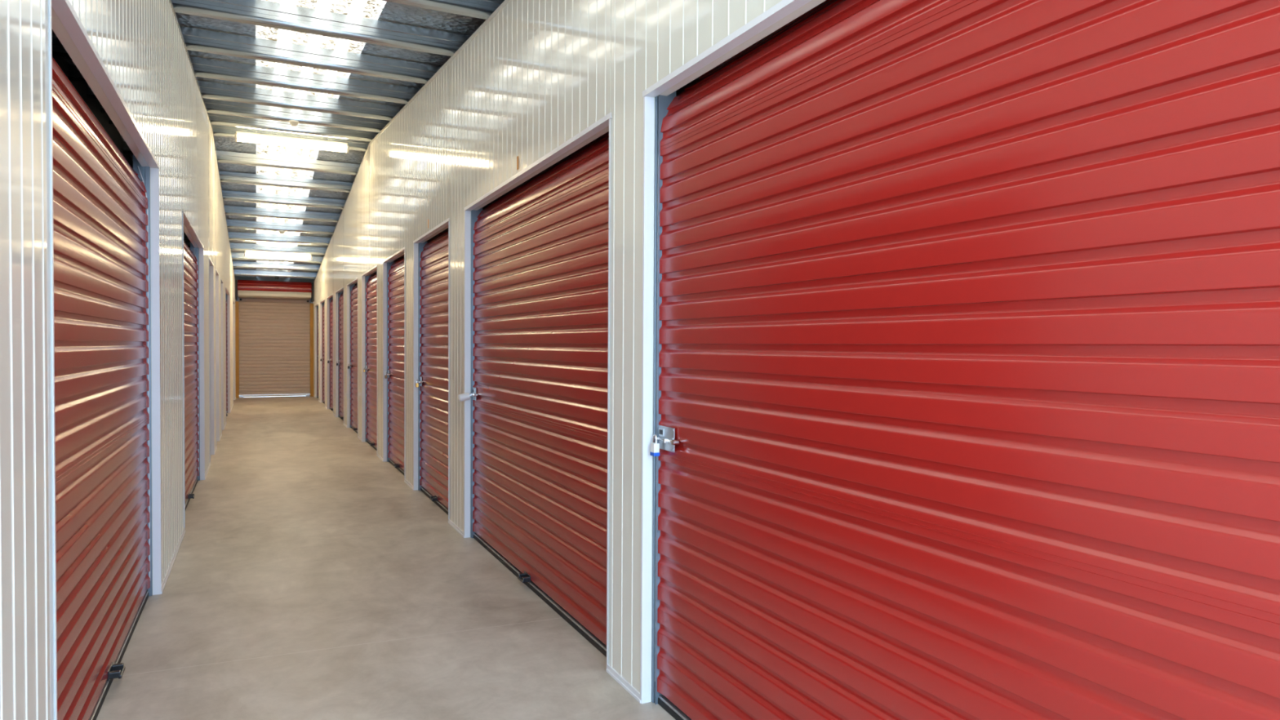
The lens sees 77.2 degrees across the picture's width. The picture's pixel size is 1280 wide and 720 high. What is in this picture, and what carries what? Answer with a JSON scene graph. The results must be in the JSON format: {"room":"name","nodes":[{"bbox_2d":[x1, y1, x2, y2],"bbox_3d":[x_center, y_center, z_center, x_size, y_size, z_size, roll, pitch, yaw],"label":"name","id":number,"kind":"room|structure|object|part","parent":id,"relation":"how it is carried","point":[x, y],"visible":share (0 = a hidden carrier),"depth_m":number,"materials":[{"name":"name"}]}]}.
{"room":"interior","nodes":[
{"label":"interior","id":0,"kind":"room"},
{"bbox_2d":[53,57,133,168],"bbox_3d":[-6.316,-1.057,9.374,0.100,4.500,24.800,0,1,-26],"label":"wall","id":1,"kind":"structure","parent":0,"point":[94,105],"depth_m":9.06,"materials":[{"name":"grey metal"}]},
{"bbox_2d":[0,0,235,719],"bbox_3d":[-5.214,-0.838,9.684,0.085,4.062,24.400,0,1,-26],"label":"wall","id":2,"kind":"structure","parent":0,"point":[141,45],"depth_m":2.09,"materials":[{"name":"white metal"}]},
{"bbox_2d":[48,0,161,719],"bbox_3d":[-2.194,0.119,3.240,0.197,2.420,2.607,0,1,-26],"label":"door","id":3,"kind":"structure","parent":2,"relation":"in","point":[105,301],"depth_m":3.07,"materials":[{"name":"red paint"}]},
{"bbox_3d":[-2.147,1.276,3.287,0.048,0.045,0.110,0,1,-26],"label":"lift handle","id":4,"kind":"part","parent":3,"relation":"part of","materials":[{"name":"black plastic"}]},
{"bbox_3d":[-2.174,1.297,3.274,0.020,0.010,2.519,0,1,-26],"label":"rail","id":5,"kind":"part","parent":3,"relation":"part of","materials":[{"name":"metal"}]},
{"bbox_2d":[182,208,204,530],"bbox_3d":[-3.992,0.040,6.998,0.197,2.420,2.536,0,1,-26],"label":"door","id":6,"kind":"structure","parent":2,"relation":"in","point":[193,258],"depth_m":7.66,"materials":[{"name":"red paint"}]},
{"bbox_3d":[-3.945,1.197,7.044,0.048,0.045,0.110,0,1,-26],"label":"lift handle","id":7,"kind":"part","parent":6,"relation":"part of","materials":[{"name":"black plastic"}]},
{"bbox_2d":[183,241,199,502],"bbox_3d":[-4.014,0.034,6.987,0.147,2.338,2.456,0,1,-26],"label":"curtain","id":8,"kind":"object","parent":6,"relation":"hanging from","point":[191,256],"depth_m":7.46,"materials":[{"name":"red paint"}]},
{"bbox_3d":[-3.972,1.218,7.032,0.020,0.010,2.448,0,1,-26],"label":"rail","id":9,"kind":"part","parent":6,"relation":"part of","materials":[{"name":"metal"}]},
{"bbox_2d":[208,257,214,462],"bbox_3d":[-5.245,-0.014,9.540,0.263,2.420,0.974,0,1,-26],"label":"door","id":10,"kind":"structure","parent":2,"relation":"in","point":[211,264],"depth_m":10.00,"materials":[{"name":"red paint"}]},
{"bbox_2d":[215,268,219,447],"bbox_3d":[-5.920,-0.043,10.953,0.263,2.420,0.924,0,1,-26],"label":"door","id":11,"kind":"structure","parent":2,"relation":"in","point":[217,351],"depth_m":11.40,"materials":[{"name":"red paint"}]},
{"bbox_2d":[220,279,223,433],"bbox_3d":[-6.633,-0.075,12.443,0.263,2.420,0.848,0,1,-26],"label":"door","id":12,"kind":"structure","parent":2,"relation":"in","point":[221,281],"depth_m":12.85,"materials":[{"name":"red paint"}]},
{"bbox_2d":[225,286,230,416],"bbox_3d":[-7.792,-0.127,14.942,0.197,2.420,2.375,0,1,-26],"label":"door","id":13,"kind":"structure","parent":2,"relation":"in","point":[228,295],"depth_m":16.01,"materials":[{"name":"red paint"}]},
{"bbox_2d":[226,301,226,411],"bbox_3d":[-7.814,-0.132,14.931,0.147,2.338,2.295,0,1,-26],"label":"curtain","id":14,"kind":"object","parent":13,"relation":"hanging from","point":[226,301],"depth_m":15.95,"materials":[{"name":"red paint"}]},
{"bbox_2d":[232,299,235,399],"bbox_3d":[-9.688,-0.210,18.906,0.197,2.420,1.502,0,1,-26],"label":"door","id":15,"kind":"structure","parent":2,"relation":"in","point":[233,303],"depth_m":19.60,"materials":[{"name":"red paint"}]},
{"bbox_2d":[51,1,485,279],"bbox_3d":[-4.414,-2.493,10.254,4.300,1.185,24.800,0,1,-26],"label":"ceiling","id":16,"kind":"structure","parent":0,"point":[393,12],"depth_m":7.58,"materials":[{"name":"metal"}]},
{"bbox_2d":[67,63,403,120],"bbox_3d":[-3.565,-2.729,8.477,4.200,0.150,0.072,0,1,-26],"label":"beam","id":17,"kind":"structure","parent":16,"relation":"attached to","point":[214,91],"depth_m":8.39,"materials":[{"name":"grey metal"}]},
{"bbox_2d":[52,36,420,104],"bbox_3d":[-3.113,-2.613,7.532,4.200,0.150,0.072,0,1,-26],"label":"beam","id":18,"kind":"structure","parent":16,"relation":"attached to","point":[202,67],"depth_m":7.45,"materials":[{"name":"grey metal"}]},
{"bbox_2d":[86,84,390,132],"bbox_3d":[-3.953,-2.828,9.288,4.200,0.150,0.072,0,1,-26],"label":"beam","id":19,"kind":"structure","parent":16,"relation":"attached to","point":[213,106],"depth_m":9.21,"materials":[{"name":"grey metal"}]},
{"bbox_2d":[288,120,298,126],"bbox_3d":[-4.000,-2.733,9.260,0.110,0.047,0.110,0,1,-26],"label":"smoke detector","id":20,"kind":"object","parent":19,"relation":"attached to","point":[292,122],"visible":1,"depth_m":9.23,"materials":[{"name":"beige plastic"}]},
{"bbox_2d":[108,116,369,151],"bbox_3d":[-4.557,-2.928,10.549,4.200,0.150,0.072,0,1,-26],"label":"beam","id":21,"kind":"structure","parent":16,"relation":"attached to","point":[218,131],"depth_m":10.45,"materials":[{"name":"grey metal"}]},
{"bbox_2d":[100,103,378,142],"bbox_3d":[-4.311,-2.920,10.035,4.200,0.150,0.072,0,1,-26],"label":"beam","id":22,"kind":"structure","parent":16,"relation":"attached to","point":[215,119],"depth_m":9.97,"materials":[{"name":"grey metal"}]},
{"bbox_2d":[123,141,360,174],"bbox_3d":[-5.053,-2.844,11.588,4.200,0.150,0.072,0,1,-26],"label":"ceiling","id":23,"kind":"structure","parent":16,"relation":"attached to","point":[224,157],"depth_m":11.52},
{"bbox_2d":[51,26,441,84],"bbox_3d":[-2.682,-2.502,6.632,4.200,0.150,0.072,0,1,-26],"label":"beam","id":24,"kind":"structure","parent":16,"relation":"attached to","point":[195,39],"depth_m":6.57,"materials":[{"name":"grey metal"}]},
{"bbox_2d":[183,240,327,254],"bbox_3d":[-7.753,-2.391,17.236,4.200,0.150,0.072,0,1,-26],"label":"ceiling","id":25,"kind":"structure","parent":16,"relation":"attached to","point":[233,246],"depth_m":17.17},
{"bbox_2d":[244,250,311,259],"bbox_3d":[-7.799,-2.281,17.287,1.334,0.159,0.126,0,1,-26],"label":"light","id":26,"kind":"object","parent":25,"relation":"hanging from","point":[255,254],"visible":1,"depth_m":17.24,"materials":[{"name":"beige plastic"}]},
{"bbox_2d":[183,231,331,244],"bbox_3d":[-7.299,-2.467,16.287,4.200,0.150,0.072,0,1,-26],"label":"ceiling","id":27,"kind":"structure","parent":16,"relation":"attached to","point":[232,235],"depth_m":16.24,"materials":[{"name":"grey metal"}]},
{"bbox_2d":[233,269,317,278],"bbox_3d":[-9.135,-2.159,20.128,4.200,0.150,0.072,0,1,-26],"label":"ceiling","id":28,"kind":"structure","parent":16,"relation":"attached to","point":[237,272],"depth_m":20.08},
{"bbox_2d":[232,261,319,271],"bbox_3d":[-8.660,-2.239,19.134,4.200,0.150,0.072,0,1,-26],"label":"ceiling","id":29,"kind":"structure","parent":16,"relation":"attached to","point":[245,264],"depth_m":19.09,"materials":[{"name":"grey metal"}]},
{"bbox_2d":[231,252,323,263],"bbox_3d":[-8.207,-2.315,18.185,4.200,0.150,0.072,0,1,-26],"label":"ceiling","id":30,"kind":"structure","parent":16,"relation":"attached to","point":[235,255],"depth_m":18.13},
{"bbox_2d":[226,219,335,234],"bbox_3d":[-6.846,-2.543,15.338,4.200,0.150,0.072,0,1,-26],"label":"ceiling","id":31,"kind":"structure","parent":16,"relation":"attached to","point":[232,224],"depth_m":15.29,"materials":[{"name":"grey metal"}]},
{"bbox_2d":[224,205,340,222],"bbox_3d":[-6.392,-2.619,14.389,4.200,0.150,0.072,0,1,-26],"label":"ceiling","id":32,"kind":"structure","parent":16,"relation":"attached to","point":[229,210],"depth_m":14.34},
{"bbox_2d":[222,190,346,208],"bbox_3d":[-5.960,-2.692,13.486,4.200,0.150,0.072,0,1,-26],"label":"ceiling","id":33,"kind":"structure","parent":16,"relation":"attached to","point":[236,196],"depth_m":13.44,"materials":[{"name":"grey metal"}]},
{"bbox_2d":[218,170,353,192],"bbox_3d":[-5.485,-2.772,12.492,4.200,0.150,0.072,0,1,-26],"label":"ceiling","id":34,"kind":"structure","parent":16,"relation":"attached to","point":[225,176],"depth_m":12.44,"materials":[{"name":"grey metal"}]},
{"bbox_2d":[256,142,319,263],"bbox_3d":[-6.886,-2.664,15.305,0.860,0.995,10.550,0,1,-26],"label":"window","id":35,"kind":"structure","parent":16,"relation":"attached to","point":[261,148],"depth_m":13.06,"materials":[{"name":"white plastic"}]},
{"bbox_2d":[235,130,348,153],"bbox_3d":[-4.439,-2.809,10.258,1.334,0.159,0.126,0,1,-26],"label":"light","id":36,"kind":"object","parent":16,"relation":"hanging from","point":[242,136],"visible":1,"depth_m":10.21,"materials":[{"name":"beige plastic"}]},
{"bbox_2d":[171,0,470,56],"bbox_3d":[-2.229,-2.386,5.687,4.200,0.150,0.072,0,1,-26],"label":"beam","id":37,"kind":"structure","parent":16,"relation":"attached to","point":[256,12],"depth_m":5.66,"materials":[{"name":"grey metal"}]},
{"bbox_2d":[255,0,386,98],"bbox_3d":[-1.709,-2.368,4.483,0.860,1.133,12.050,0,1,-26],"label":"window","id":38,"kind":"structure","parent":16,"relation":"attached to","point":[369,9],"depth_m":6.47,"materials":[{"name":"white plastic"}]},
{"bbox_2d":[382,0,504,19],"bbox_3d":[-1.785,-2.273,4.760,4.200,0.150,0.072,0,1,-26],"label":"beam","id":39,"kind":"structure","parent":16,"relation":"attached to","point":[482,9],"depth_m":5.05,"materials":[{"name":"grey metal"}]},
{"bbox_2d":[235,276,356,303],"bbox_3d":[-9.645,-0.692,21.205,4.300,3.300,0.100,0,1,-26],"label":"wall","id":40,"kind":"structure","parent":0,"point":[257,278],"depth_m":21.11,"materials":[{"name":"grey metal"}]},
{"bbox_2d":[235,280,313,398],"bbox_3d":[-9.455,-0.534,20.762,1.844,3.001,0.710,0,1,-26],"label":"door","id":41,"kind":"structure","parent":40,"relation":"in","point":[274,319],"depth_m":20.95,"materials":[{"name":"beige paint"}]},
{"bbox_3d":[-10.284,-0.262,20.453,0.080,2.460,0.180,0,1,-26],"label":"post","id":42,"kind":"part","parent":41,"relation":"part of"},
{"bbox_3d":[-9.596,0.933,21.067,1.680,0.044,0.032,0,1,-26],"label":"rail","id":43,"kind":"part","parent":41,"relation":"part of","materials":[{"name":"metal"}]},
{"bbox_3d":[-8.693,-0.267,21.215,0.080,2.460,0.180,0,1,-26],"label":"post","id":44,"kind":"part","parent":41,"relation":"part of","materials":[{"name":"metal"}]},
{"bbox_2d":[96,395,675,719],"bbox_3d":[-4.434,1.246,10.323,4.300,0.120,24.800,0,1,-26],"label":"floor","id":45,"kind":"structure","parent":0,"point":[307,580],"depth_m":4.16,"materials":[{"name":"concrete"}]},
{"bbox_2d":[312,0,826,703],"bbox_3d":[-3.489,-0.843,10.509,0.085,4.062,24.400,0,1,-26],"label":"wall","id":46,"kind":"structure","parent":0,"point":[535,75],"depth_m":4.19,"materials":[{"name":"white metal"}]},
{"bbox_2d":[315,303,318,398],"bbox_3d":[-7.988,-0.251,20.123,0.253,2.475,1.353,0,1,-26],"label":"door","id":47,"kind":"structure","parent":46,"relation":"in","point":[317,304],"depth_m":20.66,"materials":[{"name":"red paint"}]},
{"bbox_2d":[316,309,318,395],"bbox_3d":[-7.965,-0.274,20.133,0.203,2.429,1.273,0,1,-26],"label":"curtain","id":48,"kind":"object","parent":47,"relation":"hanging from","point":[317,309],"depth_m":20.64,"materials":[{"name":"red paint"}]},
{"bbox_2d":[320,298,324,404],"bbox_3d":[-7.164,-0.215,18.400,0.253,2.475,1.455,0,1,-26],"label":"door","id":49,"kind":"structure","parent":46,"relation":"in","point":[322,304],"depth_m":18.97,"materials":[{"name":"red paint"}]},
{"bbox_2d":[322,306,324,401],"bbox_3d":[-7.141,-0.238,18.410,0.203,2.429,1.375,0,1,-26],"label":"curtain","id":50,"kind":"object","parent":49,"relation":"hanging from","point":[323,307],"depth_m":18.79,"materials":[{"name":"red paint"}]},
{"bbox_2d":[326,291,343,413],"bbox_3d":[-6.234,-0.174,16.456,0.253,2.475,1.519,0,1,-26],"label":"door","id":51,"kind":"structure","parent":46,"relation":"in","point":[330,301],"depth_m":17.05,"materials":[{"name":"red paint"}]},
{"bbox_2d":[335,282,357,421],"bbox_3d":[-5.333,-0.135,14.572,0.253,2.475,1.539,0,1,-26],"label":"door","id":52,"kind":"structure","parent":46,"relation":"in","point":[339,296],"depth_m":15.16,"materials":[{"name":"red paint"}]},
{"bbox_2d":[346,272,373,435],"bbox_3d":[-4.418,-0.094,12.660,0.253,2.475,1.587,0,1,-26],"label":"door","id":53,"kind":"structure","parent":46,"relation":"in","point":[352,291],"depth_m":13.13,"materials":[{"name":"red paint"}]},
{"bbox_2d":[361,258,396,450],"bbox_3d":[-3.507,-0.054,10.755,0.253,2.475,1.610,0,1,-26],"label":"door","id":54,"kind":"structure","parent":46,"relation":"in","point":[369,283],"depth_m":11.17,"materials":[{"name":"red paint"}]},
{"bbox_2d":[382,240,428,480],"bbox_3d":[-2.605,-0.015,8.870,0.253,2.475,1.560,0,1,-26],"label":"door","id":55,"kind":"structure","parent":46,"relation":"in","point":[393,273],"depth_m":9.16,"materials":[{"name":"red paint"}]},
{"bbox_3d":[-2.663,1.192,8.867,0.020,0.010,1.472,0,1,-26],"label":"rail","id":56,"kind":"part","parent":55,"relation":"part of","materials":[{"name":"metal"}]},
{"bbox_3d":[-2.690,1.170,8.854,0.048,0.045,0.110,0,1,-26],"label":"lift handle","id":57,"kind":"part","parent":55,"relation":"part of","materials":[{"name":"black plastic"}]},
{"bbox_2d":[413,217,449,521],"bbox_3d":[-1.715,0.024,7.009,0.253,2.475,1.578,0,1,-26],"label":"door","id":58,"kind":"structure","parent":46,"relation":"in","point":[431,259],"depth_m":7.18,"materials":[{"name":"red paint"}]},
{"bbox_2d":[415,379,418,387],"bbox_3d":[-2.115,0.220,7.602,0.024,0.077,0.044,0,1,-26],"label":"padlock","id":59,"kind":"object","parent":58,"relation":"attached to","point":[416,383],"visible":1,"depth_m":7.59,"materials":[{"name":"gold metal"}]},
{"bbox_3d":[-1.800,1.209,6.993,0.048,0.045,0.110,0,1,-26],"label":"lift handle","id":60,"kind":"part","parent":58,"relation":"part of","materials":[{"name":"black plastic"}]},
{"bbox_3d":[-1.773,1.231,7.006,0.020,0.010,1.490,0,1,-26],"label":"rail","id":61,"kind":"part","parent":58,"relation":"part of","materials":[{"name":"metal"}]},
{"bbox_2d":[516,155,518,169],"bbox_3d":[-0.702,-1.131,4.595,0.001,0.076,0.028,0,1,-26],"label":"paper tag","id":62,"kind":"object","parent":46,"relation":"attached to","point":[517,156],"visible":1,"depth_m":4.59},
{"bbox_2d":[464,111,612,668],"bbox_3d":[-0.586,0.074,4.649,0.253,2.475,2.650,0,1,-26],"label":"door","id":63,"kind":"structure","parent":46,"relation":"in","point":[536,415],"depth_m":4.36,"materials":[{"name":"red paint"}]},
{"bbox_2d":[457,392,472,401],"bbox_3d":[-1.244,0.264,5.708,0.108,0.065,0.061,0,1,-26],"label":"padlock","id":64,"kind":"object","parent":63,"relation":"attached to","point":[464,397],"visible":1,"depth_m":5.68,"materials":[{"name":"silver metal"}]},
{"bbox_3d":[-0.671,1.259,4.634,0.048,0.045,0.110,0,1,-26],"label":"lift handle","id":65,"kind":"part","parent":63,"relation":"part of","materials":[{"name":"black plastic"}]},
{"bbox_3d":[-0.644,1.280,4.647,0.020,0.010,2.562,0,1,-26],"label":"rail","id":66,"kind":"part","parent":63,"relation":"part of","materials":[{"name":"metal"}]},
{"bbox_2d":[640,0,1279,719],"bbox_3d":[0.685,0.130,1.991,0.253,2.475,2.635,0,1,-26],"label":"door","id":67,"kind":"structure","parent":46,"relation":"in","point":[963,341],"depth_m":1.77,"materials":[{"name":"red paint"}]},
{"bbox_2d":[649,434,659,456],"bbox_3d":[0.058,0.327,3.078,0.026,0.082,0.034,0,1,-26],"label":"padlock","id":68,"kind":"object","parent":67,"relation":"attached to","point":[655,446],"visible":1,"depth_m":3.07,"materials":[{"name":"silver metal"}]},
{"bbox_3d":[0.627,1.336,1.988,0.020,0.010,2.547,0,1,-26],"label":"rail","id":69,"kind":"part","parent":67,"relation":"part of","materials":[{"name":"metal"}]},
{"bbox_2d":[372,0,826,275],"bbox_3d":[-2.527,-1.070,11.186,0.100,4.500,24.800,0,1,-26],"label":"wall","id":70,"kind":"structure","parent":0,"point":[681,90],"depth_m":5.22,"materials":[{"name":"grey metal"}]}
]}

